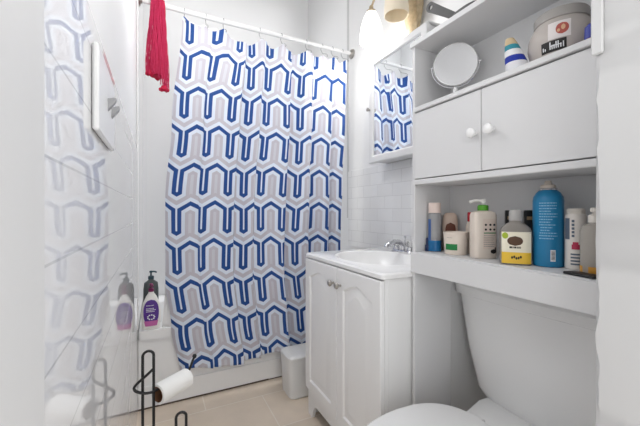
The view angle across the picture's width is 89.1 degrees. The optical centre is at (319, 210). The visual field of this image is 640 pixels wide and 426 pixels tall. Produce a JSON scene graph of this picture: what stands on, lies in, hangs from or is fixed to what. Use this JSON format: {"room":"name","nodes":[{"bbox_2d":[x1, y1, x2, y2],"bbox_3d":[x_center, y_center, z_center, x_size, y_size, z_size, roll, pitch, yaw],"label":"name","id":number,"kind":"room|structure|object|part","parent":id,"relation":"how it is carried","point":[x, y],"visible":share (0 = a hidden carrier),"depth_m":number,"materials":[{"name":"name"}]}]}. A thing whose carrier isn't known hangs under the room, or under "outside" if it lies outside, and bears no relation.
{"room":"bathroom","nodes":[
{"label":"bathroom","id":0,"kind":"room"},
{"bbox_2d":[0,0,142,425],"bbox_3d":[-0.686,-0.500,1.077,0.120,3.100,3.140,0,0,-27],"label":"wall","id":1,"kind":"structure","parent":0,"point":[91,190],"depth_m":0.37,"materials":[{"name":"tile"}]},
{"bbox_2d":[92,42,119,151],"bbox_3d":[-0.343,-0.156,0.509,0.022,0.120,0.304,0,0,-27],"label":"switch plate","id":2,"kind":"object","parent":1,"relation":"attached to","point":[104,111],"visible":1,"depth_m":0.45,"materials":[{"name":"white plastic"}]},
{"bbox_2d":[137,0,138,328],"bbox_3d":[-0.957,-0.715,1.707,0.007,2.670,0.024,0,0,-27],"label":"trim","id":3,"kind":"structure","parent":1,"relation":"attached to","point":[137,0],"depth_m":1.71,"materials":[{"name":"white paint"}]},
{"bbox_2d":[138,376,281,410],"bbox_3d":[-0.357,1.046,2.005,1.340,0.008,0.006,0,0,-27],"label":"trim","id":4,"kind":"structure","parent":1,"relation":"attached to","point":[278,376],"depth_m":1.86,"materials":[{"name":"beige tile"}]},
{"bbox_2d":[143,0,307,294],"bbox_3d":[-0.733,-0.500,2.753,1.342,3.100,0.100,0,0,-27],"label":"wall","id":5,"kind":"structure","parent":0,"point":[286,17],"depth_m":2.49,"materials":[{"name":"white paint"}]},
{"bbox_2d":[136,377,330,425],"bbox_3d":[-0.040,1.090,1.373,1.540,0.080,3.190,0,0,-27],"label":"floor","id":6,"kind":"structure","parent":0,"point":[264,403],"depth_m":1.70,"materials":[{"name":"beige tile"}]},
{"bbox_2d":[133,350,196,425],"bbox_3d":[-0.494,0.746,1.064,0.208,0.608,0.214,0,0,-27],"label":"toilet paper stand","id":7,"kind":"object","parent":6,"relation":"on","point":[142,393],"visible":0.98,"depth_m":1.03,"materials":[{"name":"black metal"}]},
{"bbox_3d":[-0.547,0.743,1.035,0.039,0.602,0.008,0,0,-27],"label":"post","id":8,"kind":"part","parent":7,"relation":"part of","materials":[{"name":"black metal"}]},
{"bbox_3d":[-0.509,0.541,1.097,0.033,0.079,0.230,0,0,31],"label":"roll arm","id":9,"kind":"part","parent":7,"relation":"part of","materials":[{"name":"black metal"}]},
{"bbox_2d":[151,368,192,404],"bbox_3d":[-0.502,0.596,1.108,0.065,0.065,0.121,0,0,26],"label":"toilet roll","id":10,"kind":"object","parent":7,"relation":"on","point":[178,382],"visible":0.85,"depth_m":1.08,"materials":[{"name":"white paper"}]},
{"bbox_3d":[-0.431,0.832,1.009,0.037,0.423,0.008,0,0,-27],"label":"spare roll post","id":11,"kind":"part","parent":7,"relation":"part of","materials":[{"name":"black metal"}]},
{"bbox_2d":[138,295,281,409],"bbox_3d":[-0.531,0.843,2.352,1.339,0.414,0.783,0,0,-27],"label":"bathtub","id":12,"kind":"object","parent":6,"relation":"on","point":[159,340],"visible":0.17,"depth_m":1.83,"materials":[{"name":"white ceramic"}]},
{"bbox_2d":[141,283,160,329],"bbox_3d":[-0.913,0.514,1.758,0.095,0.244,0.056,0,0,-27],"label":"lotion bottle","id":13,"kind":"object","parent":12,"relation":"on","point":[151,310],"visible":1,"depth_m":1.74,"materials":[{"name":"white plastic"}]},
{"bbox_2d":[146,305,155,319],"bbox_3d":[-0.905,0.544,1.739,0.046,0.079,0.005,0,0,-24],"label":"print","id":14,"kind":"object","parent":13,"relation":"on","point":[150,309],"depth_m":1.74,"materials":[{"name":"white"}]},
{"bbox_3d":[-0.905,0.532,1.742,0.074,0.112,0.010,0,0,-27],"label":"label panel","id":15,"kind":"part","parent":13,"relation":"part of","materials":[{"name":"purple paper"}]},
{"bbox_2d":[143,270,158,301],"bbox_3d":[-0.946,0.485,1.819,0.076,0.302,0.047,0,0,-27],"label":"soap bottle","id":16,"kind":"object","parent":12,"relation":"on","point":[151,277],"visible":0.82,"depth_m":1.81,"materials":[{"name":"grey plastic"}]},
{"bbox_2d":[280,343,307,399],"bbox_3d":[-0.109,0.930,1.905,0.219,0.240,0.178,0,0,-27],"label":"waste bin","id":17,"kind":"object","parent":6,"relation":"on","point":[293,358],"visible":0.56,"depth_m":1.82,"materials":[{"name":"white plastic"}]},
{"bbox_3d":[-0.109,0.823,1.905,0.219,0.026,0.178,0,0,-27],"label":"lid","id":18,"kind":"part","parent":17,"relation":"part of","materials":[{"name":"white plastic"}]},
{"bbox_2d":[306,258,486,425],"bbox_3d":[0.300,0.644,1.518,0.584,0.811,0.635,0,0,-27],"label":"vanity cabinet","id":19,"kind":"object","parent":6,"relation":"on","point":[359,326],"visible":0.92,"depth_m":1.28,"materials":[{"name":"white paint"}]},
{"bbox_3d":[0.004,0.574,1.542,0.017,0.662,0.324,0,0,-27],"label":"door","id":20,"kind":"part","parent":19,"relation":"part of","materials":[{"name":"white paint"}]},
{"bbox_3d":[0.047,0.311,1.405,0.031,0.029,0.029,0,0,-27],"label":"knob","id":21,"kind":"part","parent":19,"relation":"part of","materials":[{"name":"silver metal"}]},
{"bbox_3d":[0.073,0.311,1.353,0.031,0.029,0.029,0,0,-27],"label":"knob","id":22,"kind":"part","parent":19,"relation":"part of","materials":[{"name":"silver metal"}]},
{"bbox_3d":[0.089,0.644,1.412,0.016,0.811,0.635,0,0,-27],"label":"frame","id":23,"kind":"part","parent":19,"relation":"part of","materials":[{"name":"white paint"}]},
{"bbox_2d":[306,247,411,279],"bbox_3d":[0.315,0.279,1.526,0.551,0.134,0.653,0,0,-27],"label":"sink","id":24,"kind":"object","parent":19,"relation":"in","point":[378,263],"visible":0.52,"depth_m":1.58,"materials":[{"name":"white ceramic"}]},
{"bbox_2d":[384,236,411,253],"bbox_3d":[0.388,0.172,1.654,0.145,0.088,0.164,0,0,-27],"label":"faucet","id":25,"kind":"object","parent":24,"relation":"on","point":[396,242],"visible":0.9,"depth_m":1.65,"materials":[{"name":"silver metal"}]},
{"bbox_3d":[0.384,0.166,1.653,0.137,0.077,0.021,0,0,-27],"label":"spout","id":26,"kind":"part","parent":25,"relation":"part of","materials":[{"name":"silver metal"}]},
{"bbox_3d":[0.453,0.166,1.629,0.048,0.032,0.044,0,0,-27],"label":"handle","id":27,"kind":"part","parent":25,"relation":"part of","materials":[{"name":"silver metal"}]},
{"bbox_3d":[0.147,0.574,1.258,0.017,0.662,0.305,0,0,-27],"label":"door","id":28,"kind":"part","parent":19,"relation":"part of","materials":[{"name":"white paint"}]},
{"bbox_2d":[366,283,596,425],"bbox_3d":[0.447,0.657,0.900,0.865,0.785,0.596,0,0,-27],"label":"toilet","id":29,"kind":"object","parent":6,"relation":"on","point":[534,362],"visible":0.75,"depth_m":0.99,"materials":[{"name":"white ceramic"}]},
{"bbox_3d":[0.281,0.626,0.817,0.495,0.023,0.406,0,0,-27],"label":"lid","id":30,"kind":"part","parent":29,"relation":"part of","materials":[{"name":"white plastic"}]},
{"bbox_3d":[0.728,0.288,1.041,0.235,0.046,0.596,0,0,-27],"label":"tank lid","id":31,"kind":"part","parent":29,"relation":"part of","materials":[{"name":"white ceramic"}]},
{"bbox_3d":[0.735,0.488,1.044,0.219,0.353,0.568,0,0,-27],"label":"tank","id":32,"kind":"part","parent":29,"relation":"part of","materials":[{"name":"white ceramic"}]},
{"bbox_2d":[410,0,596,405],"bbox_3d":[0.525,0.225,0.949,0.215,1.650,0.577,0,0,-27],"label":"tall cabinet","id":33,"kind":"object","parent":6,"relation":"on","point":[497,138],"visible":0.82,"depth_m":0.95,"materials":[{"name":"white laminate"}]},
{"bbox_2d":[425,238,428,250],"bbox_3d":[0.387,0.120,1.165,0.019,0.048,0.019,0,0,-27],"label":"nail polish","id":34,"kind":"object","parent":33,"relation":"on","point":[426,245],"visible":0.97,"depth_m":1.16,"materials":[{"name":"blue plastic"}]},
{"bbox_3d":[0.415,0.234,1.202,0.180,1.632,0.014,0,0,-27],"label":"panel","id":35,"kind":"part","parent":33,"relation":"part of","materials":[{"name":"white laminate"}]},
{"bbox_2d":[428,203,440,251],"bbox_3d":[0.409,0.057,1.159,0.046,0.173,0.046,0,0,-27],"label":"bottle","id":36,"kind":"object","parent":33,"relation":"on","point":[434,209],"visible":1,"depth_m":1.14,"materials":[{"name":"blue plastic"}]},
{"bbox_3d":[0.388,0.066,1.151,0.001,0.074,0.014,0,0,-21],"label":"label panel","id":37,"kind":"part","parent":36,"relation":"part of","materials":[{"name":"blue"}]},
{"bbox_3d":[0.401,-0.229,1.038,0.014,0.231,0.262,0,0,-27],"label":"door","id":38,"kind":"part","parent":33,"relation":"part of","materials":[{"name":"white laminate"}]},
{"bbox_2d":[442,213,457,249],"bbox_3d":[0.476,0.075,1.190,0.053,0.137,0.033,0,0,15],"label":"bottle","id":39,"kind":"object","parent":33,"relation":"on","point":[450,221],"visible":0.6,"depth_m":1.18,"materials":[{"name":"beige plastic"}]},
{"bbox_3d":[0.472,0.078,1.176,0.036,0.072,0.003,0,0,15],"label":"label panel","id":40,"kind":"part","parent":39,"relation":"part of","materials":[{"name":"brown paper"}]},
{"bbox_2d":[426,0,475,18],"bbox_3d":[0.436,-0.653,1.038,0.068,0.106,0.198,0,0,-27],"label":"tool","id":41,"kind":"object","parent":33,"relation":"on","point":[437,9],"visible":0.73,"depth_m":1.06,"materials":[{"name":"grey metal"}]},
{"bbox_3d":[0.399,-0.656,1.068,0.010,0.099,0.114,0,0,-37],"label":"handle","id":42,"kind":"part","parent":41,"relation":"part of","materials":[{"name":"grey metal"}]},
{"bbox_2d":[430,42,481,91],"bbox_3d":[0.453,-0.462,1.089,0.088,0.197,0.139,0,0,-35],"label":"vanity mirror","id":43,"kind":"object","parent":33,"relation":"on","point":[456,64],"visible":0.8,"depth_m":1.08,"materials":[{"name":"white mirror"}]},
{"bbox_2d":[443,231,468,254],"bbox_3d":[0.454,0.106,1.087,0.080,0.074,0.080,0,0,15],"label":"tub","id":44,"kind":"object","parent":33,"relation":"on","point":[455,242],"visible":1,"depth_m":1.06,"materials":[{"name":"beige plastic"}]},
{"bbox_3d":[0.429,0.118,1.064,0.007,0.020,0.040,0,0,-41],"label":"label panel","id":45,"kind":"part","parent":44,"relation":"part of","materials":[{"name":"green paper"}]},
{"bbox_2d":[466,212,470,253],"bbox_3d":[0.515,0.074,1.104,0.036,0.140,0.036,0,0,-27],"label":"bottle","id":46,"kind":"object","parent":33,"relation":"on","point":[468,213],"visible":0.34,"depth_m":1.09,"materials":[{"name":"beige plastic"}]},
{"bbox_3d":[0.433,-0.222,0.926,0.030,0.029,0.029,0,0,-27],"label":"knob","id":47,"kind":"part","parent":33,"relation":"part of","materials":[{"name":"white ceramic"}]},
{"bbox_2d":[469,199,496,258],"bbox_3d":[0.496,0.053,0.998,0.078,0.181,0.045,0,0,-3],"label":"lotion bottle","id":48,"kind":"object","parent":33,"relation":"on","point":[483,222],"visible":1,"depth_m":0.98,"materials":[{"name":"beige plastic"}]},
{"bbox_3d":[0.511,0.069,0.977,0.042,0.090,0.002,0,0,-6],"label":"label panel","id":49,"kind":"part","parent":48,"relation":"part of","materials":[{"name":"beige paper"}]},
{"bbox_3d":[0.536,-0.591,0.954,0.190,0.018,0.577,0,0,-27],"label":"panel","id":50,"kind":"part","parent":33,"relation":"part of","materials":[{"name":"white laminate"}]},
{"bbox_3d":[0.457,-0.222,0.878,0.030,0.029,0.029,0,0,-27],"label":"knob","id":51,"kind":"part","parent":33,"relation":"part of","materials":[{"name":"white plastic"}]},
{"bbox_3d":[0.458,0.183,0.915,0.014,0.070,0.567,0,0,-27],"label":"rail","id":52,"kind":"part","parent":33,"relation":"part of","materials":[{"name":"white laminate"}]},
{"bbox_2d":[505,210,509,223],"bbox_3d":[0.580,0.071,0.989,0.029,0.146,0.020,0,0,24],"label":"box","id":53,"kind":"object","parent":33,"relation":"on","point":[506,211],"visible":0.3,"depth_m":0.98,"materials":[{"name":"black cardboard"}]},
{"bbox_2d":[499,209,531,265],"bbox_3d":[0.529,0.070,0.880,0.076,0.148,0.043,0,0,25],"label":"shampoo bottle","id":54,"kind":"object","parent":33,"relation":"on","point":[515,237],"visible":1,"depth_m":0.86,"materials":[{"name":"grey plastic"}]},
{"bbox_2d":[507,236,522,245],"bbox_3d":[0.518,0.080,0.863,0.036,0.026,0.002,0,0,25],"label":"picture","id":55,"kind":"object","parent":54,"relation":"on","point":[511,240],"depth_m":0.86,"materials":[{"name":"brown paper"}]},
{"bbox_3d":[0.522,0.085,0.865,0.068,0.058,0.008,0,0,25],"label":"label panel","id":56,"kind":"part","parent":54,"relation":"part of","materials":[{"name":"beige paper"}]},
{"bbox_2d":[505,37,527,71],"bbox_3d":[0.523,-0.413,0.858,0.060,0.098,0.063,0,0,-27],"label":"cone","id":57,"kind":"object","parent":33,"relation":"on","point":[515,57],"visible":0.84,"depth_m":0.85,"materials":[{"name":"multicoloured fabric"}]},
{"bbox_3d":[0.616,-0.213,0.994,0.005,0.737,0.538,0,0,-27],"label":"panel","id":58,"kind":"part","parent":33,"relation":"part of","materials":[{"name":"white laminate"}]},
{"bbox_2d":[523,210,531,230],"bbox_3d":[0.606,0.071,0.938,0.029,0.146,0.020,0,0,24],"label":"box","id":59,"kind":"object","parent":33,"relation":"on","point":[527,214],"visible":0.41,"depth_m":0.93,"materials":[{"name":"black cardboard"}]},
{"bbox_3d":[0.521,-0.229,0.799,0.014,0.231,0.270,0,0,-27],"label":"door","id":60,"kind":"part","parent":33,"relation":"part of","materials":[{"name":"white laminate"}]},
{"bbox_2d":[532,181,563,267],"bbox_3d":[0.600,0.032,0.855,0.069,0.223,0.069,0,0,-27],"label":"spray can","id":61,"kind":"object","parent":33,"relation":"on","point":[548,202],"visible":1,"depth_m":0.83,"materials":[{"name":"paint"}]},
{"bbox_2d":[539,203,556,238],"bbox_3d":[0.582,0.025,0.829,0.038,0.093,0.006,0,0,35],"label":"print","id":62,"kind":"object","parent":61,"relation":"attached to","point":[547,211],"depth_m":0.83,"materials":[{"name":"white"}]},
{"bbox_3d":[0.590,0.114,0.823,0.011,0.029,0.001,0,0,17],"label":"barcode panel","id":63,"kind":"part","parent":61,"relation":"part of","materials":[{"name":"white paper"}]},
{"bbox_2d":[527,2,590,61],"bbox_3d":[0.606,-0.427,0.817,0.143,0.126,0.144,0,0,41],"label":"jar","id":64,"kind":"object","parent":33,"relation":"on","point":[563,26],"visible":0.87,"depth_m":0.77,"materials":[{"name":"white plastic"}]},
{"bbox_2d":[543,40,563,52],"bbox_3d":[0.556,-0.395,0.776,0.009,0.016,0.043,0,0,-39],"label":"print","id":65,"kind":"object","parent":64,"relation":"on","point":[549,46],"depth_m":0.78,"materials":[{"name":"white"}]},
{"bbox_3d":[0.565,-0.429,0.767,0.044,0.042,0.012,0,0,41],"label":"label panel","id":66,"kind":"part","parent":64,"relation":"part of","materials":[{"name":"white paper"}]},
{"bbox_3d":[0.607,-0.477,0.818,0.116,0.025,0.116,0,0,41],"label":"lid","id":67,"kind":"part","parent":64,"relation":"part of","materials":[{"name":"grey plastic"}]},
{"bbox_2d":[565,208,587,269],"bbox_3d":[0.634,0.069,0.805,0.045,0.150,0.044,0,0,-27],"label":"bottle","id":68,"kind":"object","parent":33,"relation":"on","point":[575,218],"visible":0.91,"depth_m":0.79,"materials":[{"name":"white plastic"}]},
{"bbox_2d":[571,253,579,265],"bbox_3d":[0.622,0.118,0.788,0.022,0.028,0.003,0,0,37],"label":"print","id":69,"kind":"object","parent":68,"relation":"attached to","point":[575,257],"depth_m":0.79,"materials":[{"name":"grey paper"}]},
{"bbox_2d":[563,271,595,278],"bbox_3d":[0.581,0.140,0.718,0.034,0.007,0.068,0,0,-13],"label":"case","id":70,"kind":"object","parent":33,"relation":"on","point":[574,273],"visible":0.76,"depth_m":0.71,"materials":[{"name":"black plastic"}]},
{"bbox_2d":[584,23,590,39],"bbox_3d":[0.603,-0.390,0.721,0.028,0.052,0.028,0,0,-27],"label":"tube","id":71,"kind":"object","parent":33,"relation":"on","point":[587,32],"visible":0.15,"depth_m":0.72,"materials":[{"name":"blue plastic"}]},
{"bbox_2d":[580,207,595,273],"bbox_3d":[0.618,0.068,0.731,0.053,0.152,0.053,0,0,33],"label":"pump bottle","id":72,"kind":"object","parent":33,"relation":"on","point":[587,231],"visible":0.52,"depth_m":0.72,"materials":[{"name":"grey plastic"}]},
{"bbox_2d":[308,0,473,249],"bbox_3d":[0.503,-0.500,1.897,0.100,3.100,2.740,0,0,-27],"label":"wall","id":73,"kind":"structure","parent":0,"point":[327,19],"depth_m":2.30,"materials":[{"name":"white paint"}]},
{"bbox_2d":[138,0,354,58],"bbox_3d":[-0.368,-1.123,2.025,1.338,0.068,0.068,0,0,-27],"label":"curtain rod","id":74,"kind":"object","parent":73,"relation":"attached to","point":[351,52],"visible":0.98,"depth_m":1.99,"materials":[{"name":"white metal"}]},
{"bbox_2d":[145,0,169,92],"bbox_3d":[-0.876,-0.896,1.753,0.118,0.506,0.084,0,0,-27],"label":"towel","id":75,"kind":"object","parent":74,"relation":"hanging from","point":[156,67],"visible":1,"depth_m":1.73,"materials":[{"name":"red fabric"}]},
{"bbox_2d":[347,0,348,217],"bbox_3d":[0.204,-1.000,2.376,0.004,2.100,0.025,0,0,-27],"label":"trim","id":76,"kind":"structure","parent":73,"relation":"attached to","point":[347,0],"depth_m":2.38,"materials":[{"name":"white paint"}]},
{"bbox_2d":[348,159,411,249],"bbox_3d":[0.458,-0.018,1.866,0.008,0.535,1.115,0,0,-27],"label":"wall tile","id":77,"kind":"structure","parent":73,"relation":"attached to","point":[379,197],"depth_m":2.02,"materials":[{"name":"white tile"}]},
{"bbox_2d":[360,0,423,47],"bbox_3d":[0.378,-1.069,1.779,0.225,0.428,0.365,0,0,-27],"label":"vanity light","id":78,"kind":"object","parent":73,"relation":"attached to","point":[410,11],"visible":0.8,"depth_m":1.71,"materials":[{"name":"white glass"}]},
{"bbox_3d":[0.294,-1.052,1.867,0.132,0.168,0.132,0,0,-27],"label":"lamp shade","id":79,"kind":"part","parent":78,"relation":"part of","materials":[{"name":"white glass"}]},
{"bbox_3d":[0.387,-1.067,1.649,0.124,0.155,0.124,0,0,-27],"label":"lamp shade","id":80,"kind":"part","parent":78,"relation":"part of","materials":[{"name":"beige glass"}]},
{"bbox_2d":[366,20,439,163],"bbox_3d":[0.440,-0.585,1.741,0.152,0.609,0.474,0,0,-27],"label":"medicine cabinet","id":81,"kind":"object","parent":73,"relation":"attached to","point":[390,72],"visible":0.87,"depth_m":1.74,"materials":[{"name":"white mirror"}]},
{"bbox_2d":[374,35,420,154],"bbox_3d":[0.401,-0.583,1.722,0.003,0.523,0.382,0,0,-27],"label":"mirror glass","id":82,"kind":"object","parent":81,"relation":"attached to","point":[393,70],"depth_m":1.73,"materials":[{"name":"white"}]},
{"bbox_2d":[595,0,639,425],"bbox_3d":[0.796,0.000,0.562,0.573,2.100,0.290,0,0,-27],"label":"door frame","id":83,"kind":"structure","parent":0,"point":[617,333],"depth_m":0.53,"materials":[{"name":"white paint"}]},
{"bbox_2d":[591,0,603,55],"bbox_3d":[0.475,-0.659,0.557,0.006,0.782,0.017,0,0,-27],"label":"trim","id":84,"kind":"structure","parent":83,"relation":"attached to","point":[597,6],"depth_m":0.55,"materials":[{"name":"white paint"}]},
{"bbox_3d":[-0.555,-1.079,1.893,0.003,0.121,0.103,0,0,-27],"label":"curtain hook","id":85,"kind":"object","parent":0,"visible":0},
{"bbox_2d":[165,17,346,369],"bbox_3d":[-0.319,-0.089,1.966,1.112,1.962,0.062,0,0,-26],"label":"shower curtain","id":86,"kind":"object","parent":85,"relation":"hanging from","point":[255,169],"visible":0.97,"depth_m":1.91,"materials":[{"name":"fabric"}]},
{"bbox_3d":[-0.644,-1.079,1.848,0.003,0.121,0.103,0,0,-27],"label":"curtain hook","id":87,"kind":"object","parent":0,"visible":0},
{"bbox_2d":[162,22,217,327],"bbox_3d":[-0.727,-0.213,1.827,0.293,1.693,0.026,0,0,-27],"label":"liner","id":88,"kind":"object","parent":87,"relation":"hanging from","point":[166,322],"visible":0.02,"depth_m":1.78,"materials":[{"name":"white plastic"}]}
]}

